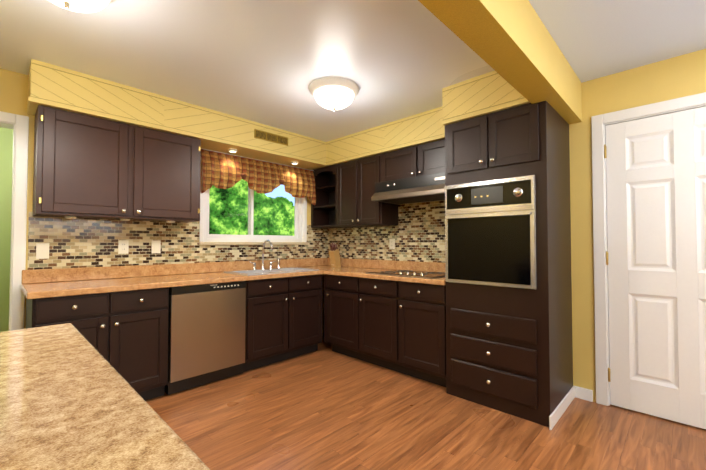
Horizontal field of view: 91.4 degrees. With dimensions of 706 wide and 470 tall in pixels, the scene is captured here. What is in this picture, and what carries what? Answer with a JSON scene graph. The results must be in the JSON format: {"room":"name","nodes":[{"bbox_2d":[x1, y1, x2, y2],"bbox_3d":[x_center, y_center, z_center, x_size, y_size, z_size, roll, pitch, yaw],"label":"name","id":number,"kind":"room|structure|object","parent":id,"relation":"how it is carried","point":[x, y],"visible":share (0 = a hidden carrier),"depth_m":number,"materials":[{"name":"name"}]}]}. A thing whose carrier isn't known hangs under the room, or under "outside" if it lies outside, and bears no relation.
{"room":"kitchen","nodes":[
{"label":"kitchen","id":0,"kind":"room"},
{"bbox_2d":[0,127,12,331],"bbox_3d":[-3.823,0.050,3.250,0.140,2.400,2.280,-1,-2,44],"label":"wall","id":1,"kind":"structure","parent":0,"point":[6,148],"depth_m":3.47,"materials":[{"name":"paint"}]},
{"bbox_2d":[0,68,323,332],"bbox_3d":[-1.577,0.054,3.419,0.140,2.400,3.720,-1,-2,44],"label":"wall","id":2,"kind":"structure","parent":0,"point":[13,92],"depth_m":2.50,"materials":[{"name":"paint"}]},
{"bbox_2d":[0,111,28,330],"bbox_3d":[-2.590,0.181,2.354,0.156,2.094,0.503,-1,-2,44],"label":"door frame","id":3,"kind":"structure","parent":2,"relation":"attached to","point":[18,124],"depth_m":2.46,"materials":[{"name":"white wood"}]},
{"bbox_2d":[32,105,200,222],"bbox_3d":[-1.842,-0.493,2.799,0.354,0.756,1.090,-1,-2,44],"label":"upper cabinet","id":4,"kind":"object","parent":2,"relation":"attached to","point":[89,167],"visible":1,"depth_m":2.61,"materials":[{"name":"brown wood"}]},
{"bbox_2d":[27,212,326,269],"bbox_3d":[-1.346,0.117,3.552,0.005,0.520,2.924,-1,-2,44],"label":"tile backsplash","id":5,"kind":"structure","parent":2,"relation":"attached to","point":[78,242],"depth_m":2.98,"materials":[{"name":"tile"}]},
{"bbox_2d":[36,243,48,258],"bbox_3d":[-2.297,0.118,2.548,0.017,0.115,0.072,-1,-2,44],"label":"light switch","id":6,"kind":"object","parent":5,"relation":"attached to","point":[42,250],"visible":1,"depth_m":2.55,"materials":[{"name":"white plastic"}]},
{"bbox_2d":[118,240,128,253],"bbox_3d":[-1.946,0.102,2.919,0.008,0.115,0.072,-1,-2,44],"label":"electrical outlet","id":7,"kind":"object","parent":5,"relation":"attached to","point":[123,246],"visible":1,"depth_m":2.92,"materials":[{"name":"white plastic"}]},
{"bbox_2d":[152,240,160,252],"bbox_3d":[-1.772,0.106,3.099,0.010,0.115,0.072,-1,-2,44],"label":"electrical outlet","id":8,"kind":"object","parent":5,"relation":"attached to","point":[156,246],"visible":1,"depth_m":3.10,"materials":[{"name":"white plastic"}]},
{"bbox_2d":[199,159,306,241],"bbox_3d":[-1.085,-0.357,3.906,0.117,0.875,1.330,-1,-2,44],"label":"kitchen window","id":9,"kind":"structure","parent":2,"relation":"in","point":[299,218],"depth_m":3.85,"materials":[{"name":"clear glass"}]},
{"bbox_2d":[199,242,307,244],"bbox_3d":[-1.052,0.096,3.864,0.059,0.031,1.340,-1,-2,44],"label":"window sill","id":10,"kind":"structure","parent":2,"relation":"attached to","point":[252,243],"depth_m":3.76,"materials":[{"name":"white wood"}]},
{"bbox_2d":[201,148,315,204],"bbox_3d":[-0.988,-0.607,3.819,0.174,0.450,1.440,-1,-2,44],"label":"valance curtain","id":11,"kind":"object","parent":2,"relation":"attached to","point":[221,170],"visible":0.98,"depth_m":3.71,"materials":[{"name":"orange fabric"}]},
{"bbox_2d":[27,59,529,169],"bbox_3d":[-0.380,-1.021,2.626,2.716,0.286,2.953,-1,-2,44],"label":"soffit","id":12,"kind":"object","parent":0,"point":[57,87],"depth_m":2.93,"materials":[{"name":"gold paint"}]},
{"bbox_2d":[228,149,236,152],"bbox_3d":[-1.210,-0.845,3.462,0.084,0.025,0.084,-1,-2,44],"label":"recessed light","id":13,"kind":"object","parent":12,"relation":"in","point":[233,150],"visible":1,"depth_m":3.44,"materials":[{"name":"beige"}]},
{"bbox_2d":[0,0,705,141],"bbox_3d":[0.075,-1.223,1.287,8.240,0.050,4.540,-1,-2,44],"label":"ceiling","id":14,"kind":"structure","parent":0,"point":[267,62],"depth_m":2.16,"materials":[{"name":"white paint"}]},
{"bbox_2d":[48,0,115,12],"bbox_3d":[-1.277,-1.099,1.539,0.400,0.185,0.400,-1,-2,44],"label":"ceiling light","id":15,"kind":"object","parent":14,"relation":"attached to","point":[86,6],"visible":1,"depth_m":1.57,"materials":[{"name":"white"}]},
{"bbox_2d":[309,77,358,110],"bbox_3d":[-0.149,-1.070,2.730,0.400,0.185,0.400,-1,-2,44],"label":"ceiling light","id":16,"kind":"object","parent":14,"relation":"attached to","point":[334,93],"visible":1,"depth_m":2.62,"materials":[{"name":"white glass"}]},
{"bbox_2d":[418,0,581,123],"bbox_3d":[0.493,-1.042,1.450,0.170,0.301,3.436,-1,-2,44],"label":"ceiling beam","id":17,"kind":"structure","parent":14,"relation":"attached to","point":[513,44],"depth_m":1.74,"materials":[{"name":"yellow paint"}]},
{"bbox_2d":[146,332,705,469],"bbox_3d":[0.075,1.227,1.229,8.240,0.050,4.540,-1,-2,44],"label":"floor","id":18,"kind":"structure","parent":0,"point":[324,407],"depth_m":2.18,"materials":[{"name":"laminate"}]},
{"bbox_2d":[25,287,168,400],"bbox_3d":[-1.875,0.813,2.539,0.619,0.840,0.764,-1,-2,44],"label":"base cabinet","id":19,"kind":"object","parent":18,"relation":"on","point":[124,334],"depth_m":2.41,"materials":[{"name":"brown wood"}]},
{"bbox_2d":[21,240,360,298],"bbox_3d":[-1.118,0.287,3.307,0.660,0.490,2.948,-1,-2,44],"label":"countertop","id":20,"kind":"structure","parent":19,"relation":"on","point":[44,283],"depth_m":2.86,"materials":[{"name":"laminate"}]},
{"bbox_2d":[224,267,318,274],"bbox_3d":[-0.838,0.454,3.607,0.486,0.169,0.846,-1,-2,44],"label":"sink","id":21,"kind":"object","parent":20,"relation":"in","point":[262,270],"depth_m":3.63,"materials":[{"name":"silver metal"}]},
{"bbox_2d":[329,242,340,266],"bbox_3d":[-0.229,0.241,4.281,0.090,0.305,0.127,-1,-2,44],"label":"knife block","id":22,"kind":"object","parent":20,"relation":"on","point":[334,254],"visible":1,"depth_m":4.25,"materials":[{"name":"brown wood"}]},
{"bbox_2d":[164,281,245,394],"bbox_3d":[-1.371,0.826,3.029,0.573,0.837,0.618,-1,-2,44],"label":"dishwasher","id":23,"kind":"object","parent":18,"relation":"on","point":[206,333],"visible":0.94,"depth_m":2.80,"materials":[{"name":"silver metal"}]},
{"bbox_2d":[243,282,321,371],"bbox_3d":[-0.853,0.909,3.597,0.619,0.700,0.900,-1,-2,44],"label":"base cabinet","id":24,"kind":"object","parent":18,"relation":"on","point":[283,321],"depth_m":3.34,"materials":[{"name":"brown wood"}]},
{"bbox_2d":[324,274,351,356],"bbox_3d":[0.099,0.842,3.739,0.600,0.840,0.619,-1,-2,44],"label":"base cabinet","id":25,"kind":"object","parent":18,"relation":"on","point":[337,289],"depth_m":3.57,"materials":[{"name":"brown wood"}]},
{"bbox_2d":[352,277,387,368],"bbox_3d":[0.436,0.834,3.414,0.604,0.840,0.619,-1,-2,44],"label":"base cabinet","id":26,"kind":"object","parent":18,"relation":"on","point":[369,296],"depth_m":3.27,"materials":[{"name":"brown wood"}]},
{"bbox_2d":[325,259,445,284],"bbox_3d":[0.424,0.344,3.414,1.410,0.137,0.653,-1,-2,44],"label":"countertop","id":27,"kind":"structure","parent":26,"relation":"on","point":[433,273],"depth_m":3.50,"materials":[{"name":"laminate"}]},
{"bbox_2d":[388,280,445,386],"bbox_3d":[0.750,0.827,3.111,0.538,0.840,0.619,-1,-2,44],"label":"base cabinet","id":28,"kind":"object","parent":18,"relation":"on","point":[398,326],"depth_m":2.90,"materials":[{"name":"brown wood"}]},
{"bbox_2d":[445,101,572,426],"bbox_3d":[1.186,0.181,2.664,0.727,2.110,0.684,-1,-2,44],"label":"tall cabinet","id":29,"kind":"object","parent":18,"relation":"on","point":[509,348],"visible":0.98,"depth_m":2.40,"materials":[{"name":"brown wood"}]},
{"bbox_2d":[445,175,536,289],"bbox_3d":[0.949,-0.015,2.463,0.647,0.752,0.060,-1,-2,44],"label":"wall oven","id":30,"kind":"object","parent":29,"relation":"in","point":[491,223],"depth_m":2.43,"materials":[{"name":"silver metal"}]},
{"bbox_2d":[549,385,576,429],"bbox_3d":[1.464,1.187,2.395,0.013,0.085,0.654,-1,-2,44],"label":"baseboard","id":31,"kind":"structure","parent":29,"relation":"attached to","point":[567,400],"depth_m":2.35,"materials":[{"name":"white wood"}]},
{"bbox_3d":[-0.804,0.766,0.565,1.250,0.839,0.425,-1,-2,44],"label":"base cabinet","id":32,"kind":"object","parent":18,"relation":"on","visible":0},
{"bbox_2d":[0,323,209,469],"bbox_3d":[-0.759,0.278,0.623,1.310,0.138,0.554,-1,-2,44],"label":"countertop","id":33,"kind":"structure","parent":32,"relation":"on","point":[71,398],"depth_m":0.59,"materials":[{"name":"stone"}]},
{"bbox_2d":[569,49,705,401],"bbox_3d":[2.146,0.028,2.325,6.740,2.400,0.150,-1,-2,44],"label":"wall","id":34,"kind":"structure","parent":0,"point":[684,75],"depth_m":2.58,"materials":[{"name":"yellow paint"}]},
{"bbox_2d":[331,154,397,226],"bbox_3d":[0.140,-0.474,3.942,0.705,0.740,0.318,-1,-2,44],"label":"upper cabinet","id":35,"kind":"object","parent":34,"relation":"attached to","point":[345,191],"depth_m":3.82,"materials":[{"name":"brown wood"}]},
{"bbox_2d":[327,200,444,262],"bbox_3d":[0.423,-0.075,3.880,2.040,0.920,0.005,-1,-2,44],"label":"tile backsplash","id":36,"kind":"structure","parent":34,"relation":"attached to","point":[417,233],"depth_m":3.75,"materials":[{"name":"tile"}]},
{"bbox_2d":[389,239,394,248],"bbox_3d":[0.437,0.099,3.851,0.072,0.115,0.008,-1,-2,44],"label":"electrical outlet","id":37,"kind":"object","parent":36,"relation":"attached to","point":[391,243],"visible":1,"depth_m":3.85,"materials":[{"name":"beige plastic"}]},
{"bbox_2d":[379,139,444,181],"bbox_3d":[0.722,-0.697,3.387,0.911,0.320,0.318,-1,-2,44],"label":"upper cabinet","id":38,"kind":"object","parent":34,"relation":"attached to","point":[428,158],"depth_m":3.30,"materials":[{"name":"brown wood"}]},
{"bbox_2d":[371,172,444,203],"bbox_3d":[0.669,-0.441,3.327,0.900,0.191,0.468,-1,-2,44],"label":"range hood","id":39,"kind":"object","parent":38,"relation":"attached to","point":[425,188],"visible":0.75,"depth_m":3.22,"materials":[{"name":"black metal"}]},
{"bbox_2d":[591,92,705,405],"bbox_3d":[2.186,0.166,2.256,0.990,2.120,0.144,-1,-2,44],"label":"door frame","id":40,"kind":"structure","parent":34,"relation":"attached to","point":[599,123],"depth_m":2.51,"materials":[{"name":"white wood"}]},
{"bbox_2d":[604,106,705,428],"bbox_3d":[2.142,0.202,2.217,0.833,2.026,0.088,-1,-2,44],"label":"pantry door","id":41,"kind":"structure","parent":34,"relation":"in","point":[656,236],"depth_m":2.31,"materials":[{"name":"white wood"}]},
{"label":"outside","id":42,"kind":"structure","parent":0,"visible":0},
{"bbox_2d":[209,179,293,235],"bbox_3d":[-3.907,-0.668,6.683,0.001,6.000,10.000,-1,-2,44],"label":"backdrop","id":43,"kind":"structure","parent":42,"point":[232,208],"depth_m":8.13,"materials":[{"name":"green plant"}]}
]}

